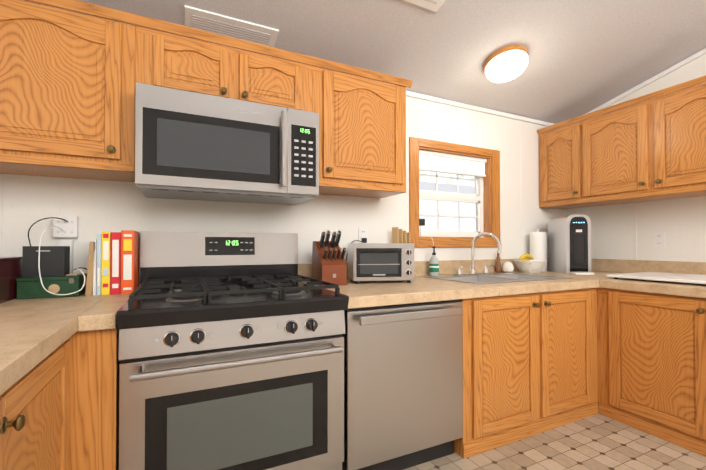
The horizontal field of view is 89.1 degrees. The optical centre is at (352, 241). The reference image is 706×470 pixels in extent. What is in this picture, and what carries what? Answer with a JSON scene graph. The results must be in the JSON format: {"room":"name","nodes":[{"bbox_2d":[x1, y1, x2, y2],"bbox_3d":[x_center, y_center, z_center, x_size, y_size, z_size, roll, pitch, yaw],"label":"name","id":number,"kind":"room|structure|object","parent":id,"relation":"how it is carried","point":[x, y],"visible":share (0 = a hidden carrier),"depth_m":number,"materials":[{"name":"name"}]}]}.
{"room":"kitchen","nodes":[
{"label":"kitchen","id":0,"kind":"room"},
{"bbox_2d":[0,96,563,285],"bbox_3d":[0.003,-0.471,2.637,4.860,3.300,0.153,0,-1,-26],"label":"wall","id":1,"kind":"structure","parent":0,"point":[96,207],"depth_m":2.41,"materials":[{"name":"paint"}]},
{"bbox_2d":[53,216,78,273],"bbox_3d":[-1.459,0.041,1.823,0.096,0.338,0.042,0,-1,-26],"label":"electrical outlet","id":2,"kind":"object","parent":1,"relation":"attached to","point":[68,235],"visible":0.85,"depth_m":1.81,"materials":[{"name":"white plastic"}]},
{"bbox_2d":[28,217,86,269],"bbox_3d":[-1.432,0.066,1.764,0.244,0.364,0.077,0,-1,-26],"label":"cord","id":3,"kind":"object","parent":2,"relation":"attached to","point":[43,219],"visible":0.5,"depth_m":1.71,"materials":[{"name":"black plastic"}]},
{"bbox_2d":[38,226,85,294],"bbox_3d":[-1.345,0.083,1.694,0.179,0.313,0.271,0,-1,-26],"label":"cord","id":4,"kind":"object","parent":2,"relation":"attached to","point":[39,266],"visible":0.94,"depth_m":1.59,"materials":[{"name":"white plastic"}]},
{"bbox_2d":[0,0,139,181],"bbox_3d":[-1.385,-0.693,1.696,0.640,0.734,0.347,0,-1,-26],"label":"upper cabinet","id":5,"kind":"object","parent":1,"relation":"attached to","point":[69,79],"depth_m":1.58,"materials":[{"name":"brown wood"}]},
{"bbox_2d":[140,15,235,98],"bbox_3d":[-0.896,-0.885,1.934,0.446,0.344,0.347,0,-1,-26],"label":"upper cabinet","id":6,"kind":"object","parent":1,"relation":"attached to","point":[167,60],"depth_m":1.78,"materials":[{"name":"brown wood"}]},
{"bbox_2d":[135,82,318,204],"bbox_3d":[-0.660,-0.471,1.952,0.865,0.463,0.506,0,-1,-26],"label":"microwave","id":7,"kind":"object","parent":6,"relation":"attached to","point":[189,145],"visible":1,"depth_m":1.76,"materials":[{"name":"silver metal"}]},
{"bbox_2d":[236,38,315,112],"bbox_3d":[-0.499,-0.883,2.124,0.434,0.344,0.347,0,-1,-26],"label":"upper cabinet","id":8,"kind":"object","parent":1,"relation":"attached to","point":[263,79],"depth_m":1.97,"materials":[{"name":"brown wood"}]},
{"bbox_2d":[358,228,367,242],"bbox_3d":[0.079,-0.037,2.570,0.075,0.118,0.029,0,-1,-26],"label":"electrical outlet","id":9,"kind":"object","parent":1,"relation":"attached to","point":[362,234],"visible":0.92,"depth_m":2.57,"materials":[{"name":"white plastic"}]},
{"bbox_2d":[316,58,411,197],"bbox_3d":[-0.011,-0.686,2.357,0.650,0.734,0.347,0,-1,-26],"label":"upper cabinet","id":10,"kind":"object","parent":1,"relation":"attached to","point":[362,121],"depth_m":2.20,"materials":[{"name":"brown wood"}]},
{"bbox_2d":[298,258,547,278],"bbox_3d":[0.856,0.211,2.944,2.740,0.110,0.015,0,-1,-26],"label":"backsplash","id":11,"kind":"structure","parent":1,"relation":"attached to","point":[445,266],"depth_m":2.91,"materials":[{"name":"laminate"}]},
{"bbox_2d":[409,137,499,246],"bbox_3d":[0.834,-0.374,3.019,0.950,0.850,0.152,0,-1,-26],"label":"window unit","id":12,"kind":"structure","parent":1,"relation":"in","point":[481,166],"depth_m":3.02,"materials":[{"name":"brown wood"}]},
{"bbox_2d":[419,219,424,235],"bbox_3d":[0.538,-0.108,2.847,0.054,0.140,0.044,0,-1,-26],"label":"camera","id":13,"kind":"object","parent":12,"relation":"on","point":[421,222],"visible":0.9,"depth_m":2.83,"materials":[{"name":"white plastic"}]},
{"bbox_2d":[406,91,561,127],"bbox_3d":[0.040,-1.131,2.568,4.560,0.038,0.021,0,-1,-26],"label":"trim","id":14,"kind":"structure","parent":1,"relation":"attached to","point":[547,124],"depth_m":3.03,"materials":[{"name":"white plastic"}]},
{"bbox_2d":[24,0,705,123],"bbox_3d":[0.815,-1.630,0.961,4.860,0.989,3.900,0,-1,-26],"label":"ceiling","id":15,"kind":"structure","parent":0,"point":[585,56],"depth_m":2.30,"materials":[{"name":"white paint"}]},
{"bbox_2d":[184,5,278,55],"bbox_3d":[-0.696,-1.187,2.056,0.490,0.060,0.220,0,-1,-26],"label":"ceiling vent","id":16,"kind":"object","parent":15,"relation":"in","point":[205,20],"visible":0.71,"depth_m":2.00,"materials":[{"name":"white plastic"}]},
{"bbox_2d":[404,0,444,11],"bbox_3d":[0.404,-1.343,1.837,0.300,0.078,0.300,0,-1,-26],"label":"ceiling vent","id":17,"kind":"object","parent":15,"relation":"in","point":[434,5],"visible":1,"depth_m":1.98,"materials":[{"name":"white plastic"}]},
{"bbox_2d":[483,45,528,82],"bbox_3d":[1.065,-1.218,2.503,0.292,0.162,0.289,0,-1,-26],"label":"ceiling light","id":18,"kind":"object","parent":15,"relation":"attached to","point":[506,64],"visible":1,"depth_m":2.42,"materials":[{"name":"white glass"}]},
{"bbox_2d":[404,414,705,469],"bbox_3d":[0.815,1.190,0.930,4.860,0.060,3.900,0,-1,-26],"label":"floor","id":19,"kind":"structure","parent":0,"point":[598,442],"depth_m":1.98,"materials":[{"name":"tile"}]},
{"bbox_2d":[0,327,119,469],"bbox_3d":[-1.032,0.727,0.599,0.933,0.860,2.600,0,-1,-26],"label":"base cabinet","id":20,"kind":"object","parent":19,"relation":"on","point":[59,407],"visible":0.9,"depth_m":1.14,"materials":[{"name":"brown wood"}]},
{"bbox_2d":[0,293,107,395],"bbox_3d":[-1.075,0.268,0.586,0.840,0.053,2.597,0,-1,-26],"label":"countertop","id":21,"kind":"structure","parent":20,"relation":"on","point":[34,332],"depth_m":1.05,"materials":[{"name":"laminate"}]},
{"bbox_2d":[0,257,21,303],"bbox_3d":[-1.628,0.159,1.419,0.418,0.182,0.303,0,-1,-26],"label":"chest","id":22,"kind":"object","parent":21,"relation":"on","point":[10,270],"visible":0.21,"depth_m":1.50,"materials":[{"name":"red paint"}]},
{"bbox_2d":[16,273,86,298],"bbox_3d":[-1.389,0.206,1.671,0.220,0.092,0.199,0,-1,-26],"label":"box","id":23,"kind":"object","parent":21,"relation":"on","point":[30,288],"visible":0.77,"depth_m":1.59,"materials":[{"name":"paint"}]},
{"bbox_2d":[22,246,69,276],"bbox_3d":[-1.411,0.091,1.654,0.148,0.136,0.090,0,-1,-26],"label":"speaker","id":24,"kind":"object","parent":23,"relation":"on","point":[54,260],"visible":0.88,"depth_m":1.62},
{"bbox_2d":[66,273,82,275],"bbox_3d":[-1.292,0.155,1.670,0.045,0.008,0.075,0,-1,-16],"label":"phone","id":25,"kind":"object","parent":23,"relation":"on","point":[75,274],"visible":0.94,"depth_m":1.64,"materials":[{"name":"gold metal"}]},
{"bbox_2d":[85,230,138,295],"bbox_3d":[-1.199,0.101,1.803,0.193,0.305,0.242,0,-1,-26],"label":"books","id":26,"kind":"object","parent":21,"relation":"on","point":[113,263],"visible":0.96,"depth_m":1.70,"materials":[{"name":"multicoloured paper"}]},
{"bbox_2d":[88,294,129,330],"bbox_3d":[-1.038,0.279,1.586,0.094,0.053,0.827,0,-1,-26],"label":"countertop","id":27,"kind":"structure","parent":20,"relation":"on","point":[102,316],"depth_m":1.25,"materials":[{"name":"laminate"}]},
{"bbox_2d":[117,231,348,469],"bbox_3d":[-0.586,0.557,1.764,0.864,1.225,0.874,0,-1,-26],"label":"range","id":28,"kind":"object","parent":19,"relation":"on","point":[244,370],"visible":1,"depth_m":1.45,"materials":[{"name":"silver metal"}]},
{"bbox_2d":[342,299,462,469],"bbox_3d":[0.129,0.745,2.097,0.682,0.857,0.812,0,-1,-26],"label":"dishwasher","id":29,"kind":"object","parent":19,"relation":"on","point":[403,386],"visible":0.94,"depth_m":1.76,"materials":[{"name":"silver metal"}]},
{"bbox_2d":[454,288,597,458],"bbox_3d":[0.974,0.748,2.534,1.203,0.860,0.848,0,-1,-26],"label":"base cabinet","id":30,"kind":"object","parent":19,"relation":"on","point":[530,365],"visible":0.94,"depth_m":2.13,"materials":[{"name":"brown wood"}]},
{"bbox_2d":[305,270,621,308],"bbox_3d":[1.032,0.290,2.580,2.742,0.053,0.827,0,-1,-26],"label":"countertop","id":31,"kind":"structure","parent":30,"relation":"on","point":[422,289],"depth_m":2.04,"materials":[{"name":"laminate"}]},
{"bbox_2d":[311,230,346,285],"bbox_3d":[-0.146,0.097,2.173,0.150,0.321,0.259,0,-1,-22],"label":"knife block","id":32,"kind":"object","parent":31,"relation":"on","point":[329,263],"visible":1,"depth_m":2.10,"materials":[{"name":"brown wood"}]},
{"bbox_2d":[347,243,413,283],"bbox_3d":[0.176,0.137,2.300,0.385,0.245,0.302,0,-1,-9],"label":"toaster oven","id":33,"kind":"object","parent":31,"relation":"on","point":[380,261],"visible":1,"depth_m":2.19,"materials":[{"name":"silver metal"}]},
{"bbox_2d":[392,227,416,276],"bbox_3d":[0.373,0.080,2.648,0.178,0.365,0.080,0,-1,-26],"label":"boards","id":34,"kind":"object","parent":31,"relation":"on","point":[400,235],"visible":0.4,"depth_m":2.62,"materials":[{"name":"brown wood"}]},
{"bbox_2d":[429,246,438,275],"bbox_3d":[0.620,0.151,2.743,0.074,0.225,0.074,0,-1,-26],"label":"soap bottle","id":35,"kind":"object","parent":31,"relation":"on","point":[434,266],"visible":1,"depth_m":2.72,"materials":[{"name":"white plastic"}]},
{"bbox_2d":[453,232,500,275],"bbox_3d":[0.953,0.095,2.698,0.351,0.325,0.206,0,-1,-26],"label":"faucet","id":36,"kind":"object","parent":31,"relation":"on","point":[472,270],"visible":1,"depth_m":2.74,"materials":[{"name":"silver metal"}]},
{"bbox_2d":[424,272,570,283],"bbox_3d":[1.035,0.336,2.571,0.890,0.158,0.530,0,-1,-26],"label":"sink","id":37,"kind":"object","parent":31,"relation":"in","point":[497,278],"visible":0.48,"depth_m":2.63,"materials":[{"name":"silver metal"}]},
{"bbox_2d":[495,250,501,271],"bbox_3d":[1.251,0.173,3.086,0.054,0.190,0.054,0,-1,-26],"label":"bunny figurine","id":38,"kind":"object","parent":31,"relation":"on","point":[498,267],"visible":0.92,"depth_m":3.07,"materials":[{"name":"brown wood"}]},
{"bbox_2d":[502,261,513,272],"bbox_3d":[1.320,0.219,3.057,0.096,0.096,0.096,0,-1,-26],"label":"egg","id":39,"kind":"object","parent":31,"relation":"on","point":[507,266],"visible":1,"depth_m":3.02,"materials":[{"name":"white food"}]},
{"bbox_2d":[513,253,546,272],"bbox_3d":[1.517,0.186,3.071,0.264,0.163,0.264,0,-1,-26],"label":"bowl","id":40,"kind":"object","parent":31,"relation":"on","point":[523,261],"visible":1,"depth_m":3.01,"materials":[{"name":"white ceramic"}]},
{"bbox_2d":[530,229,546,271],"bbox_3d":[1.668,0.079,3.230,0.144,0.380,0.144,0,-1,-26],"label":"paper towel","id":41,"kind":"object","parent":31,"relation":"on","point":[538,245],"visible":0.67,"depth_m":3.17,"materials":[{"name":"white paper"}]},
{"bbox_2d":[548,214,593,274],"bbox_3d":[1.853,0.025,3.043,0.200,0.485,0.385,0,-1,2],"label":"water dispenser","id":42,"kind":"object","parent":31,"relation":"on","point":[569,244],"visible":1,"depth_m":2.94,"materials":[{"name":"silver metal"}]},
{"bbox_2d":[606,272,705,283],"bbox_3d":[2.172,0.244,2.311,0.565,0.030,0.695,0,-1,-26],"label":"marble board","id":43,"kind":"object","parent":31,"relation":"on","point":[682,278],"visible":1,"depth_m":2.33,"materials":[{"name":"white stone"}]},
{"bbox_2d":[597,288,705,456],"bbox_3d":[2.187,0.745,2.311,0.889,0.860,2.300,0,-1,-26],"label":"base cabinet","id":44,"kind":"object","parent":19,"relation":"on","point":[651,354],"visible":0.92,"depth_m":2.15,"materials":[{"name":"brown wood"}]},
{"bbox_2d":[600,278,705,297],"bbox_3d":[2.362,0.283,1.944,0.894,0.053,1.470,0,-1,-26],"label":"countertop","id":45,"kind":"structure","parent":44,"relation":"on","point":[639,285],"depth_m":2.17,"materials":[{"name":"laminate"}]},
{"bbox_2d":[564,54,705,272],"bbox_3d":[2.936,-0.478,1.968,0.153,3.300,3.600,0,-1,-26],"label":"wall","id":46,"kind":"structure","parent":0,"point":[625,231],"depth_m":2.88,"materials":[{"name":"paint"}]},
{"bbox_2d":[537,120,572,208],"bbox_3d":[2.023,-0.686,3.256,0.381,0.734,0.485,0,-1,-26],"label":"upper cabinet","id":47,"kind":"object","parent":46,"relation":"attached to","point":[554,144],"depth_m":3.25,"materials":[{"name":"brown wood"}]},
{"bbox_2d":[564,48,705,126],"bbox_3d":[2.737,-1.475,2.198,0.022,0.718,2.970,0,-1,-26],"label":"trim","id":48,"kind":"structure","parent":46,"relation":"attached to","point":[702,52],"depth_m":2.87,"materials":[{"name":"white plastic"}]},
{"bbox_2d":[569,76,705,207],"bbox_3d":[2.313,-0.693,2.652,0.381,0.734,1.159,0,-1,-26],"label":"upper cabinet","id":49,"kind":"object","parent":46,"relation":"attached to","point":[652,149],"depth_m":2.63,"materials":[{"name":"brown wood"}]},
{"bbox_2d":[591,259,705,274],"bbox_3d":[2.581,0.206,2.500,0.015,0.110,2.280,0,-1,-26],"label":"backsplash","id":50,"kind":"structure","parent":46,"relation":"attached to","point":[607,265],"depth_m":2.90,"materials":[{"name":"laminate"}]},
{"bbox_2d":[653,232,664,246],"bbox_3d":[2.427,-0.011,2.842,0.007,0.118,0.075,0,-1,-26],"label":"electrical outlet","id":51,"kind":"object","parent":46,"relation":"attached to","point":[658,239],"visible":1,"depth_m":2.84,"materials":[{"name":"white plastic"}]},
{"label":"outside","id":52,"kind":"structure","parent":0,"visible":0},
{"bbox_2d":[419,170,475,230],"bbox_3d":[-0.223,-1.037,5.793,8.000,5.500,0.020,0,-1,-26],"label":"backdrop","id":53,"kind":"structure","parent":52,"point":[431,183],"depth_m":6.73,"materials":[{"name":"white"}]}
]}

